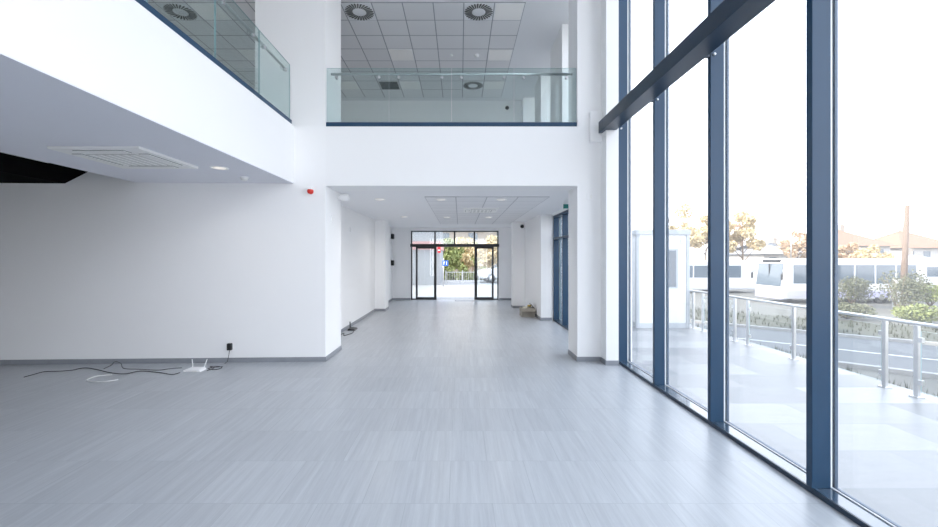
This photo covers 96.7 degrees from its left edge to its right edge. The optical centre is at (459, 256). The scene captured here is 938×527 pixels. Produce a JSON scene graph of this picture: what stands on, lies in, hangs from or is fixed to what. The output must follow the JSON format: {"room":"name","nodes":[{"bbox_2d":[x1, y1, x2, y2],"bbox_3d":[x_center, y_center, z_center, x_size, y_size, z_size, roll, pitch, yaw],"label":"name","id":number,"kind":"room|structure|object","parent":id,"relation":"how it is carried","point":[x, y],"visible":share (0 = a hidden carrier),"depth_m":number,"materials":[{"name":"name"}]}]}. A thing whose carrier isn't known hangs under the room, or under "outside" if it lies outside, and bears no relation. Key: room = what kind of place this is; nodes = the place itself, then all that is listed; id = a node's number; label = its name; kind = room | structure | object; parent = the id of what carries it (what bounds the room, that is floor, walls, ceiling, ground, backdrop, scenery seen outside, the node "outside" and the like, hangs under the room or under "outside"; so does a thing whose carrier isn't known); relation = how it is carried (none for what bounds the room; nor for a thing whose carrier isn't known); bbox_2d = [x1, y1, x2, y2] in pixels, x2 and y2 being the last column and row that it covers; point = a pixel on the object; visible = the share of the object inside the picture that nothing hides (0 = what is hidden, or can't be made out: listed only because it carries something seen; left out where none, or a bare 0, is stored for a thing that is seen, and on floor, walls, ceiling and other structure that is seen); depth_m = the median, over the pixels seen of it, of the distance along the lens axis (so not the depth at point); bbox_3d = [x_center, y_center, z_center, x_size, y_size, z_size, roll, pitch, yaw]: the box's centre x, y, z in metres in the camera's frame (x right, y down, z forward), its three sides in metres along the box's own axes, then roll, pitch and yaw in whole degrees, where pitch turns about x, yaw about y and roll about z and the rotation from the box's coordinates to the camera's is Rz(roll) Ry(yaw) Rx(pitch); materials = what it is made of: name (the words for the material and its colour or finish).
{"room":"lobby","nodes":[
{"label":"lobby","id":0,"kind":"room"},
{"bbox_2d":[0,0,293,182],"bbox_3d":[-3.949,-1.667,1.295,2.503,0.925,10.990,0,0,0],"label":"fascia","id":1,"kind":"structure","parent":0,"point":[119,52],"depth_m":3.56,"materials":[{"name":"white paint"}]},
{"bbox_2d":[135,0,291,123],"bbox_3d":[-2.767,-2.610,0.580,0.131,0.960,12.240,0,0,0],"label":"glass balustrade","id":2,"kind":"object","parent":1,"relation":"on","point":[144,3],"visible":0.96,"depth_m":5.02,"materials":[{"name":"clear glass"}]},
{"bbox_2d":[0,52,293,183],"bbox_3d":[-7.598,-1.434,1.295,9.803,0.532,10.990,0,0,0],"label":"ceiling","id":3,"kind":"structure","parent":0,"point":[39,109],"depth_m":4.16,"materials":[{"name":"paint"}]},
{"bbox_2d":[47,146,197,168],"bbox_3d":[-3.945,-1.172,4.990,0.990,0.042,1.020,0,0,0],"label":"air conditioner","id":4,"kind":"object","parent":3,"relation":"attached to","point":[125,157],"depth_m":4.82,"materials":[{"name":"grey plastic"}]},
{"bbox_2d":[86,154,169,165],"bbox_3d":[-3.945,-1.161,4.990,0.554,0.007,0.571,0,0,0],"label":"ceiling vent","id":5,"kind":"object","parent":4,"relation":"in","point":[124,159],"depth_m":4.95,"materials":[{"name":"grey plastic"}]},
{"bbox_2d":[210,166,228,169],"bbox_3d":[-3.210,-1.187,5.560,0.224,0.012,0.224,0,0,0],"label":"recessed light","id":6,"kind":"object","parent":3,"relation":"in","point":[211,167],"visible":1,"depth_m":5.55,"materials":[{"name":"white plastic"}]},
{"bbox_2d":[239,176,248,180],"bbox_3d":[-3.220,-1.165,6.220,0.124,0.056,0.124,0,0,0],"label":"smoke detector","id":7,"kind":"object","parent":3,"relation":"attached to","point":[243,178],"visible":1,"depth_m":6.18,"materials":[{"name":"white plastic"}]},
{"bbox_2d":[0,0,340,359],"bbox_3d":[-7.345,-1.625,7.024,10.310,6.650,1.292,0,0,0],"label":"wall","id":8,"kind":"structure","parent":0,"point":[93,265],"depth_m":6.71,"materials":[{"name":"white paint"}]},
{"bbox_2d":[0,345,341,364],"bbox_3d":[-7.284,1.663,6.585,10.405,0.075,0.896,0,0,-7],"label":"baseboard","id":9,"kind":"structure","parent":8,"relation":"attached to","point":[253,359],"depth_m":6.68,"materials":[{"name":"tile"}]},
{"bbox_2d":[226,343,232,362],"bbox_3d":[-3.700,1.540,6.671,0.080,0.310,0.126,0,0,0],"label":"power adaptor","id":10,"kind":"object","parent":8,"relation":"attached to","point":[229,345],"visible":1,"depth_m":6.67,"materials":[{"name":"black plastic"}]},
{"bbox_2d":[307,186,313,193],"bbox_3d":[-2.425,-1.079,6.750,0.092,0.121,0.090,0,0,0],"label":"fire alarm","id":11,"kind":"object","parent":8,"relation":"attached to","point":[310,190],"visible":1,"depth_m":6.71,"materials":[{"name":"red plastic"}]},
{"bbox_2d":[338,194,349,200],"bbox_3d":[-2.090,-1.070,7.500,0.200,0.132,0.132,0,0,0],"label":"sensor","id":12,"kind":"object","parent":8,"relation":"attached to","point":[343,197],"visible":1,"depth_m":7.46,"materials":[{"name":"white plastic"}]},
{"bbox_2d":[341,206,391,328],"bbox_3d":[-2.625,0.270,12.080,0.550,2.860,8.820,0,0,0],"label":"wall","id":13,"kind":"structure","parent":0,"point":[366,251],"depth_m":11.54,"materials":[{"name":"white paint"}]},
{"bbox_2d":[341,298,392,332],"bbox_3d":[-2.504,1.663,12.085,0.332,0.075,8.810,0,0,0],"label":"baseboard","id":14,"kind":"structure","parent":13,"relation":"attached to","point":[387,308],"depth_m":11.49,"materials":[{"name":"tile"}]},
{"bbox_2d":[0,300,859,526],"bbox_3d":[-4.887,1.800,6.145,15.226,0.200,20.690,0,0,0],"label":"floor","id":15,"kind":"structure","parent":0,"point":[430,413],"depth_m":3.78,"materials":[{"name":"grey laminate"}]},
{"bbox_2d":[86,374,117,381],"bbox_3d":[-4.990,1.694,5.797,0.456,0.016,0.301,0,0,41],"label":"cable","id":16,"kind":"object","parent":15,"relation":"on","point":[105,374],"visible":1,"depth_m":5.73,"materials":[{"name":"white plastic"}]},
{"bbox_2d":[25,367,179,376],"bbox_3d":[-5.130,1.694,6.132,2.062,0.011,0.498,0,0,0],"label":"cable","id":17,"kind":"object","parent":15,"relation":"on","point":[84,367],"visible":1,"depth_m":6.16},
{"bbox_2d":[104,361,175,369],"bbox_3d":[-4.840,1.663,6.361,1.173,0.077,0.180,0,0,6],"label":"cable","id":18,"kind":"object","parent":15,"relation":"on","point":[115,361],"visible":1,"depth_m":6.33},
{"bbox_2d":[183,359,206,371],"bbox_3d":[-3.970,1.627,6.256,0.257,0.147,0.200,0,0,0],"label":"router","id":19,"kind":"object","parent":15,"relation":"on","point":[191,369],"visible":1,"depth_m":6.21,"materials":[{"name":"white plastic"}]},
{"bbox_2d":[207,366,222,370],"bbox_3d":[-3.740,1.694,6.369,0.199,0.010,0.261,0,0,-21],"label":"lead","id":20,"kind":"object","parent":15,"relation":"on","point":[212,367],"visible":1,"depth_m":6.38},
{"bbox_2d":[347,322,357,330],"bbox_3d":[-2.510,1.610,9.750,0.177,0.180,0.260,0,0,0],"label":"hub","id":21,"kind":"object","parent":15,"relation":"on","point":[350,328],"visible":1,"depth_m":9.69,"materials":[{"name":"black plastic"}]},
{"bbox_2d":[519,303,535,316],"bbox_3d":[1.935,1.522,11.960,0.390,0.355,0.480,0,0,0],"label":"cardboard box","id":22,"kind":"object","parent":15,"relation":"on","point":[523,312],"visible":0.99,"depth_m":11.82,"materials":[{"name":"brown cardboard"}]},
{"bbox_2d":[341,101,521,121],"bbox_3d":[-4.875,-3.540,13.300,15.250,2.820,0.200,0,0,0],"label":"wall","id":23,"kind":"structure","parent":0,"point":[351,111],"depth_m":13.20,"materials":[{"name":"white paint"}]},
{"bbox_2d":[326,126,576,190],"bbox_3d":[-0.139,-1.643,7.070,4.102,0.966,0.560,0,0,0],"label":"fascia","id":24,"kind":"object","parent":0,"point":[358,158],"visible":1,"depth_m":6.79,"materials":[{"name":"white paint"}]},
{"bbox_2d":[326,68,576,125],"bbox_3d":[-0.139,-2.610,6.860,4.092,0.960,0.131,0,0,0],"label":"glass balustrade","id":25,"kind":"object","parent":24,"relation":"on","point":[336,75],"visible":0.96,"depth_m":6.82,"materials":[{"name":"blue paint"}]},
{"bbox_2d":[392,228,510,297],"bbox_3d":[-0.075,0.270,16.620,5.650,2.860,0.260,0,0,0],"label":"wall","id":26,"kind":"structure","parent":0,"point":[401,249],"depth_m":16.49,"materials":[{"name":"white paint"}]},
{"bbox_2d":[393,298,510,299],"bbox_3d":[-0.250,1.663,16.484,4.816,0.075,0.012,0,0,0],"label":"baseboard","id":27,"kind":"structure","parent":26,"relation":"attached to","point":[393,298],"depth_m":16.48,"materials":[{"name":"tile"}]},
{"bbox_2d":[410,231,498,299],"bbox_3d":[-0.207,0.332,16.520,3.506,2.736,0.180,0,0,0],"label":"door","id":28,"kind":"structure","parent":26,"relation":"in","point":[434,246],"depth_m":16.48,"materials":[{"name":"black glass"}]},
{"bbox_2d":[336,191,567,227],"bbox_3d":[-0.075,-1.643,12.050,5.650,0.966,9.400,0,0,0],"label":"ceiling","id":29,"kind":"structure","parent":0,"point":[413,205],"depth_m":9.39,"materials":[{"name":"paint"}]},
{"bbox_2d":[425,197,548,223],"bbox_3d":[0.520,-1.154,11.300,2.400,0.012,6.600,0,0,0],"label":"ceiling","id":30,"kind":"structure","parent":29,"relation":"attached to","point":[511,209],"depth_m":9.67,"materials":[{"name":"tile"}]},
{"bbox_2d":[463,208,498,212],"bbox_3d":[0.490,-1.127,10.125,0.820,0.042,0.850,0,0,0],"label":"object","id":31,"kind":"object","parent":30,"relation":"attached to","point":[465,210],"depth_m":9.97,"materials":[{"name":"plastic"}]},
{"bbox_2d":[471,210,489,211],"bbox_3d":[0.490,-1.115,10.125,0.459,0.007,0.476,0,0,0],"label":"ceiling vent","id":32,"kind":"object","parent":31,"relation":"in","point":[471,210],"depth_m":10.05,"materials":[{"name":"grey plastic"}]},
{"bbox_2d":[562,204,567,208],"bbox_3d":[2.220,-1.077,8.618,0.200,0.173,0.044,0,0,0],"label":"exit sign","id":33,"kind":"object","parent":29,"relation":"hanging from","point":[564,206],"visible":0.57,"depth_m":8.60,"materials":[{"name":"green plastic"}]},
{"bbox_2d":[341,0,567,100],"bbox_3d":[-4.975,-5.100,6.275,15.450,0.300,20.950,0,0,0],"label":"ceiling","id":34,"kind":"structure","parent":0,"point":[542,20],"depth_m":9.80,"materials":[{"name":"paint"}]},
{"bbox_2d":[148,0,525,96],"bbox_3d":[-5.612,-4.944,4.348,13.775,0.012,17.095,0,0,0],"label":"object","id":35,"kind":"structure","parent":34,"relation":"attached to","point":[434,31],"depth_m":9.60,"materials":[{"name":"tile"}]},
{"bbox_2d":[156,3,202,19],"bbox_3d":[-5.625,-4.931,8.395,0.580,0.022,0.580,0,0,0],"label":"diffuser","id":36,"kind":"object","parent":35,"relation":"attached to","point":[178,11],"visible":1,"depth_m":8.36,"materials":[{"name":"paint"}]},
{"bbox_2d":[187,3,231,19],"bbox_3d":[-5.025,-4.933,8.395,0.570,0.011,0.570,0,0,0],"label":"led panel","id":37,"kind":"object","parent":35,"relation":"attached to","point":[205,10],"visible":0.93,"depth_m":8.37,"materials":[{"name":"white plastic"}]},
{"bbox_2d":[237,49,254,60],"bbox_3d":[-5.025,-4.933,10.195,0.570,0.011,0.570,0,0,0],"label":"led panel","id":38,"kind":"object","parent":35,"relation":"attached to","point":[249,54],"visible":0.57,"depth_m":10.10,"materials":[{"name":"white plastic"}]},
{"bbox_2d":[341,81,359,89],"bbox_3d":[-3.225,-4.933,11.995,0.570,0.011,0.570,0,0,0],"label":"led panel","id":39,"kind":"object","parent":35,"relation":"attached to","point":[345,85],"visible":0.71,"depth_m":11.98,"materials":[{"name":"white plastic"}]},
{"bbox_2d":[341,3,376,19],"bbox_3d":[-2.025,-4.931,8.395,0.580,0.022,0.580,0,0,0],"label":"diffuser","id":40,"kind":"object","parent":35,"relation":"attached to","point":[354,11],"visible":1,"depth_m":8.36,"materials":[{"name":"paint"}]},
{"bbox_2d":[378,81,400,89],"bbox_3d":[-2.025,-4.930,11.995,0.570,0.016,0.570,0,0,0],"label":"return vent","id":41,"kind":"object","parent":35,"relation":"attached to","point":[385,85],"visible":1,"depth_m":11.97,"materials":[{"name":"white metal"}]},
{"bbox_2d":[388,49,414,60],"bbox_3d":[-1.425,-4.933,10.195,0.570,0.011,0.570,0,0,0],"label":"led panel","id":42,"kind":"object","parent":35,"relation":"attached to","point":[395,54],"visible":1,"depth_m":10.15,"materials":[{"name":"white plastic"}]},
{"bbox_2d":[399,81,420,89],"bbox_3d":[-1.425,-4.933,11.995,0.570,0.011,0.570,0,0,0],"label":"led panel","id":43,"kind":"object","parent":35,"relation":"attached to","point":[405,85],"visible":1,"depth_m":11.98,"materials":[{"name":"white plastic"}]},
{"bbox_2d":[463,81,483,89],"bbox_3d":[0.375,-4.931,11.995,0.580,0.022,0.580,0,0,0],"label":"diffuser","id":44,"kind":"object","parent":35,"relation":"attached to","point":[467,85],"visible":1,"depth_m":11.97,"materials":[{"name":"paint"}]},
{"bbox_2d":[464,3,493,19],"bbox_3d":[0.375,-4.931,8.395,0.580,0.022,0.580,0,0,0],"label":"diffuser","id":45,"kind":"object","parent":35,"relation":"attached to","point":[472,11],"visible":1,"depth_m":8.36,"materials":[{"name":"paint"}]},
{"bbox_2d":[483,81,504,89],"bbox_3d":[0.975,-4.933,11.995,0.570,0.011,0.570,0,0,0],"label":"led panel","id":46,"kind":"object","parent":35,"relation":"attached to","point":[488,85],"visible":1,"depth_m":11.98,"materials":[{"name":"white plastic"}]},
{"bbox_2d":[487,49,512,60],"bbox_3d":[0.975,-4.933,10.195,0.570,0.011,0.570,0,0,0],"label":"led panel","id":47,"kind":"object","parent":35,"relation":"attached to","point":[494,54],"visible":1,"depth_m":10.15,"materials":[{"name":"white plastic"}]},
{"bbox_2d":[493,3,524,19],"bbox_3d":[0.975,-4.933,8.395,0.570,0.011,0.570,0,0,0],"label":"led panel","id":48,"kind":"object","parent":35,"relation":"attached to","point":[503,11],"visible":1,"depth_m":8.37,"materials":[{"name":"white plastic"}]},
{"bbox_2d":[511,209,567,319],"bbox_3d":[2.255,0.270,11.920,0.990,2.860,9.140,0,0,0],"label":"wall","id":49,"kind":"structure","parent":0,"point":[531,245],"depth_m":11.98,"materials":[{"name":"white paint"}]},
{"bbox_2d":[511,305,551,319],"bbox_3d":[2.037,1.663,13.807,0.568,0.075,5.319,0,0,-3],"label":"baseboard","id":50,"kind":"structure","parent":49,"relation":"attached to","point":[512,306],"depth_m":11.46,"materials":[{"name":"tile"}]},
{"bbox_2d":[553,210,567,329],"bbox_3d":[2.603,0.300,9.268,0.215,2.800,3.815,0,0,0],"label":"window","id":51,"kind":"structure","parent":49,"relation":"in","point":[563,321],"depth_m":11.08,"materials":[{"name":"blue paint"}]},
{"bbox_2d":[522,24,567,121],"bbox_3d":[2.355,-3.540,10.275,0.790,2.820,5.850,0,0,0],"label":"wall","id":52,"kind":"structure","parent":0,"point":[550,102],"depth_m":9.68,"materials":[{"name":"white paint"}]},
{"bbox_2d":[568,0,631,361],"bbox_3d":[2.331,-1.625,6.947,0.838,6.650,0.805,0,0,0],"label":"column","id":53,"kind":"structure","parent":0,"point":[593,25],"depth_m":6.79,"materials":[{"name":"white paint"}]},
{"bbox_2d":[568,349,618,365],"bbox_3d":[2.062,1.663,6.846,0.343,0.075,1.008,0,0,-36],"label":"baseboard","id":54,"kind":"structure","parent":53,"relation":"attached to","point":[578,359],"depth_m":6.78,"materials":[{"name":"tile"}]},
{"bbox_2d":[589,111,601,142],"bbox_3d":[2.197,-2.105,6.753,0.195,0.490,0.075,0,0,0],"label":"trim","id":55,"kind":"structure","parent":53,"relation":"attached to","point":[595,117],"depth_m":6.71,"materials":[{"name":"white paint"}]},
{"bbox_2d":[619,0,901,526],"bbox_3d":[2.619,-1.615,0.596,0.186,6.670,12.163,0,0,0],"label":"window","id":56,"kind":"structure","parent":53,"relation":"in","point":[819,477],"depth_m":4.03,"materials":[{"name":"blue paint"}]},
{"bbox_2d":[599,0,775,132],"bbox_3d":[2.404,-2.082,1.413,0.345,0.180,10.625,0,0,0],"label":"steel beam","id":57,"kind":"structure","parent":56,"relation":"attached to","point":[730,16],"depth_m":4.18,"materials":[{"name":"blue metal"}]},
{"bbox_3d":[-4.875,-1.625,-4.300,15.250,6.650,0.200,0,0,0],"label":"wall","id":58,"kind":"structure","parent":0,"visible":0},
{"bbox_2d":[1,152,47,162],"bbox_3d":[-5.370,-1.250,0.640,0.100,0.030,9.680,0,0,0],"label":"trim","id":59,"kind":"structure","parent":58,"relation":"attached to","point":[1,152],"depth_m":5.18,"materials":[{"name":"grey metal"}]},
{"label":"outside","id":60,"kind":"structure","parent":0,"visible":0},
{"bbox_2d":[632,325,937,526],"bbox_3d":[4.300,1.860,3.875,3.100,0.280,25.750,0,0,0],"label":"terrace","id":61,"kind":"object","parent":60,"point":[888,438],"visible":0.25,"depth_m":4.53,"materials":[{"name":"tile"}]},
{"bbox_2d":[632,230,690,327],"bbox_3d":[4.905,0.530,10.714,1.330,2.380,1.412,0,0,0],"label":"booth","id":62,"kind":"object","parent":61,"relation":"on","point":[642,240],"visible":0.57,"depth_m":10.07,"materials":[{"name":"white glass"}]},
{"bbox_2d":[690,290,937,398],"bbox_3d":[5.600,1.256,6.053,0.100,0.929,14.025,0,0,0],"label":"terrace railing","id":63,"kind":"object","parent":61,"relation":"on","point":[918,340],"visible":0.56,"depth_m":5.54,"materials":[{"name":"metal"}]},
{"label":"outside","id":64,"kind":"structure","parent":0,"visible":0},
{"bbox_2d":[690,309,937,396],"bbox_3d":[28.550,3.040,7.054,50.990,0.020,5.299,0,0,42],"label":"verge","id":65,"kind":"structure","parent":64,"point":[769,318],"depth_m":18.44,"materials":[{"name":"green plant"}]},
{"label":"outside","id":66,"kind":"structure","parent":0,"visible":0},
{"bbox_2d":[455,275,937,395],"bbox_3d":[15.000,3.150,70.000,210.000,0.200,180.000,0,0,0],"label":"ground","id":67,"kind":"structure","parent":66,"point":[883,309],"depth_m":24.23,"materials":[{"name":"grey concrete"}]},
{"bbox_2d":[444,264,458,279],"bbox_3d":[-0.895,1.801,32.450,1.653,2.512,1.631,0,0,0],"label":"bush","id":68,"kind":"object","parent":67,"relation":"on","point":[450,273],"visible":0.45,"depth_m":32.17,"materials":[{"name":"green plant"}]},
{"bbox_2d":[443,237,465,270],"bbox_3d":[-1.222,0.611,38.022,3.338,4.891,3.341,0,0,11],"label":"street tree","id":69,"kind":"object","parent":67,"relation":"on","point":[454,253],"visible":0.55,"depth_m":37.59,"materials":[{"name":"green plant"}]},
{"bbox_2d":[445,237,476,271],"bbox_3d":[0.075,0.437,42.518,3.628,5.244,3.797,0,0,-36],"label":"street tree","id":70,"kind":"object","parent":67,"relation":"on","point":[465,258],"visible":0.35,"depth_m":42.12,"materials":[{"name":"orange plant"}]},
{"bbox_2d":[456,263,471,279],"bbox_3d":[0.454,1.786,35.439,1.371,2.542,2.177,0,0,33],"label":"bush","id":71,"kind":"object","parent":67,"relation":"on","point":[461,266],"visible":0.4,"depth_m":34.89,"materials":[{"name":"green plant"}]},
{"bbox_2d":[443,232,496,271],"bbox_3d":[5.500,-5.375,78.600,21.800,16.850,11.600,0,0,0],"label":"apartment block","id":72,"kind":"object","parent":67,"relation":"on","point":[480,237],"visible":0.05,"depth_m":74.01,"materials":[{"name":"ceramic"}]},
{"bbox_2d":[464,240,480,272],"bbox_3d":[1.939,0.376,56.101,4.442,5.362,4.564,0,0,0],"label":"street tree","id":73,"kind":"object","parent":67,"relation":"on","point":[475,240],"visible":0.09,"depth_m":55.44,"materials":[{"name":"green plant"}]},
{"bbox_2d":[469,266,486,279],"bbox_3d":[1.532,1.873,31.676,1.801,2.368,1.675,0,0,0],"label":"bush","id":74,"kind":"object","parent":67,"relation":"on","point":[471,275],"visible":0.08,"depth_m":31.73,"materials":[{"name":"green plant"}]},
{"bbox_2d":[470,234,496,268],"bbox_3d":[3.063,0.478,37.914,3.274,5.165,4.025,0,0,-30],"label":"street tree","id":75,"kind":"object","parent":67,"relation":"on","point":[486,254],"visible":0.44,"depth_m":37.74,"materials":[{"name":"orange plant"}]},
{"bbox_2d":[669,203,707,251],"bbox_3d":[23.498,-1.310,44.019,5.361,8.736,4.612,0,0,34],"label":"autumn tree","id":76,"kind":"object","parent":67,"relation":"on","point":[697,235],"visible":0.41,"depth_m":43.48,"materials":[{"name":"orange plant"}]},
{"bbox_2d":[690,215,707,259],"bbox_3d":[29.779,-1.245,50.262,4.396,8.600,4.322,0,0,41],"label":"autumn tree","id":77,"kind":"object","parent":67,"relation":"on","point":[704,219],"visible":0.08,"depth_m":50.44,"materials":[{"name":"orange plant"}]},
{"bbox_2d":[690,260,756,290],"bbox_3d":[19.170,1.675,36.250,11.660,2.750,2.860,0,0,0],"label":"bus","id":78,"kind":"object","parent":67,"relation":"on","point":[740,271],"visible":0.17,"depth_m":35.00,"materials":[{"name":"white metal"}]},
{"bbox_2d":[704,222,743,245],"bbox_3d":[36.688,-1.047,57.906,4.643,8.206,4.957,0,0,0],"label":"autumn tree","id":79,"kind":"object","parent":67,"relation":"on","point":[736,224],"visible":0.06,"depth_m":56.34,"materials":[{"name":"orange plant"}]},
{"bbox_2d":[729,210,765,259],"bbox_3d":[29.202,-0.914,43.540,3.950,7.950,4.473,0,0,-40],"label":"autumn tree","id":80,"kind":"object","parent":67,"relation":"on","point":[748,229],"visible":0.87,"depth_m":43.13,"materials":[{"name":"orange plant"}]},
{"bbox_2d":[729,238,803,268],"bbox_3d":[49.880,-0.066,69.000,7.846,6.232,11.400,0,0,0],"label":"house","id":81,"kind":"structure","parent":67,"relation":"on","point":[770,251],"depth_m":66.28,"materials":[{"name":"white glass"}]},
{"bbox_2d":[779,211,791,257],"bbox_3d":[39.023,-1.203,50.000,1.470,8.506,0.200,0,0,0],"label":"street lamp","id":82,"kind":"object","parent":67,"relation":"on","point":[779,211],"visible":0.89,"depth_m":49.98,"materials":[{"name":"metal"}]},
{"bbox_2d":[776,229,805,257],"bbox_3d":[47.366,-0.428,57.636,5.670,6.973,5.542,0,0,0],"label":"autumn tree","id":83,"kind":"object","parent":67,"relation":"on","point":[785,244],"visible":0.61,"depth_m":57.79,"materials":[{"name":"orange plant"}]},
{"bbox_2d":[690,320,937,345],"bbox_3d":[26.710,2.990,5.010,46.991,0.120,0.200,0,0,42],"label":"kerb","id":84,"kind":"object","parent":67,"relation":"on","point":[696,321],"depth_m":15.77,"materials":[{"name":"concrete"}]},
{"bbox_2d":[751,258,926,303],"bbox_3d":[25.670,1.575,28.450,9.660,2.950,2.860,0,0,0],"label":"bus","id":85,"kind":"object","parent":67,"relation":"on","point":[777,278],"visible":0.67,"depth_m":27.20,"materials":[{"name":"white metal"}]},
{"bbox_2d":[795,225,897,253],"bbox_3d":[59.919,-1.041,66.500,9.429,8.182,10.400,0,0,0],"label":"house","id":86,"kind":"structure","parent":67,"relation":"on","point":[844,238],"depth_m":62.58,"materials":[{"name":"ceramic"}]},
{"bbox_2d":[838,242,858,257],"bbox_3d":[49.173,0.597,52.049,4.160,4.918,4.481,0,0,0],"label":"autumn tree","id":87,"kind":"object","parent":67,"relation":"on","point":[843,250],"visible":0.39,"depth_m":51.82,"materials":[{"name":"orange plant"}]},
{"bbox_2d":[838,302,877,318],"bbox_3d":[19.077,2.624,20.372,2.142,0.918,2.285,0,0,0],"label":"bush","id":88,"kind":"object","parent":67,"relation":"on","point":[860,308],"visible":0.62,"depth_m":19.86,"materials":[{"name":"green plant"}]},
{"bbox_2d":[838,276,877,304],"bbox_3d":[23.880,2.076,25.490,2.037,1.966,2.151,0,0,0],"label":"bush","id":89,"kind":"object","parent":67,"relation":"on","point":[857,288],"visible":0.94,"depth_m":24.93,"materials":[{"name":"green plant"}]},
{"bbox_2d":[798,356,937,378],"bbox_3d":[23.944,2.990,-0.303,43.992,0.120,0.200,0,0,42],"label":"kerb","id":90,"kind":"object","parent":67,"relation":"on","point":[908,372],"depth_m":10.97,"materials":[{"name":"concrete"}]},
{"bbox_2d":[853,245,894,257],"bbox_3d":[45.598,0.829,45.880,3.690,4.459,3.365,0,0,-24],"label":"autumn tree","id":91,"kind":"object","parent":67,"relation":"on","point":[869,252],"visible":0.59,"depth_m":45.67,"materials":[{"name":"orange plant"}]},
{"bbox_2d":[891,205,909,306],"bbox_3d":[26.482,-0.021,25.000,0.906,6.143,0.400,0,0,0],"label":"utility pole","id":92,"kind":"object","parent":67,"relation":"on","point":[905,243],"visible":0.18,"depth_m":24.91,"materials":[{"name":"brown wood"}]},
{"bbox_2d":[877,269,932,310],"bbox_3d":[24.035,1.854,22.726,2.045,2.409,2.122,0,0,0],"label":"bush","id":93,"kind":"object","parent":67,"relation":"on","point":[912,285],"visible":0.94,"depth_m":22.34,"materials":[{"name":"green plant"}]},
{"bbox_2d":[875,227,937,257],"bbox_3d":[74.547,-1.007,70.500,10.580,8.114,10.400,0,0,0],"label":"house","id":94,"kind":"structure","parent":67,"relation":"on","point":[921,245],"depth_m":66.99,"materials":[{"name":"ceramic"}]},
{"bbox_2d":[890,303,937,322],"bbox_3d":[21.244,2.587,19.468,1.754,0.958,1.920,0,0,0],"label":"bush","id":95,"kind":"object","parent":67,"relation":"on","point":[920,313],"visible":1,"depth_m":19.13,"materials":[{"name":"green plant"}]},
{"bbox_2d":[894,248,937,261],"bbox_3d":[56.055,0.988,52.500,6.796,4.124,6.400,0,0,0],"label":"house","id":96,"kind":"structure","parent":67,"relation":"on","point":[910,254],"depth_m":51.06,"materials":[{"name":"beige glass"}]},
{"bbox_2d":[910,282,937,306],"bbox_3d":[28.715,2.291,25.387,2.215,1.543,2.526,0,0,0],"label":"bush","id":97,"kind":"object","parent":67,"relation":"on","point":[934,294],"visible":0.34,"depth_m":25.24,"materials":[{"name":"green plant"}]},
{"bbox_2d":[927,262,937,289],"bbox_3d":[39.670,1.750,37.750,10.660,2.600,2.860,0,0,0],"label":"bus","id":98,"kind":"object","parent":67,"relation":"on","point":[932,267],"visible":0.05,"depth_m":36.49,"materials":[{"name":"white metal"}]},
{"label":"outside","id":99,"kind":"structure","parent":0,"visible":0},
{"bbox_2d":[412,280,496,298],"bbox_3d":[-4.075,1.860,23.875,19.850,0.280,14.250,0,0,0],"label":"paving","id":100,"kind":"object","parent":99,"point":[451,290],"depth_m":21.41,"materials":[{"name":"white concrete"}]},
{"bbox_2d":[412,232,443,284],"bbox_3d":[-6.125,-0.490,28.200,10.150,4.420,5.800,0,0,0],"label":"building","id":101,"kind":"structure","parent":100,"relation":"on","point":[425,256],"depth_m":25.50,"materials":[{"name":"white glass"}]},
{"bbox_2d":[442,258,447,286],"bbox_3d":[-0.850,0.900,24.215,0.340,1.640,0.081,0,0,0],"label":"parking sign","id":102,"kind":"object","parent":100,"relation":"on","point":[444,262],"visible":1,"depth_m":24.18,"materials":[{"name":"metal"}]},
{"bbox_2d":[445,270,479,283],"bbox_3d":[0.160,1.285,26.400,2.160,0.870,0.060,0,0,0],"label":"metal fence","id":103,"kind":"object","parent":100,"relation":"on","point":[462,281],"visible":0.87,"depth_m":26.38,"materials":[{"name":"metal"}]},
{"bbox_2d":[477,264,496,282],"bbox_3d":[3.248,0.991,28.719,4.216,1.458,1.762,0,0,-7],"label":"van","id":104,"kind":"object","parent":100,"relation":"on","point":[485,274],"visible":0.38,"depth_m":27.70,"materials":[{"name":"white metal"}]},
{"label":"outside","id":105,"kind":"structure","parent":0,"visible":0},
{"bbox_2d":[690,323,937,372],"bbox_3d":[24.770,3.044,2.856,46.991,0.012,5.599,0,0,42],"label":"road","id":106,"kind":"structure","parent":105,"point":[856,344],"depth_m":13.85,"materials":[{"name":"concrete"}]},
{"bbox_2d":[738,338,936,359],"bbox_3d":[24.676,3.036,2.752,46.991,0.004,0.120,0,0,42],"label":"road marking","id":107,"kind":"object","parent":106,"relation":"on","point":[738,338],"depth_m":13.46,"materials":[{"name":"paint"}]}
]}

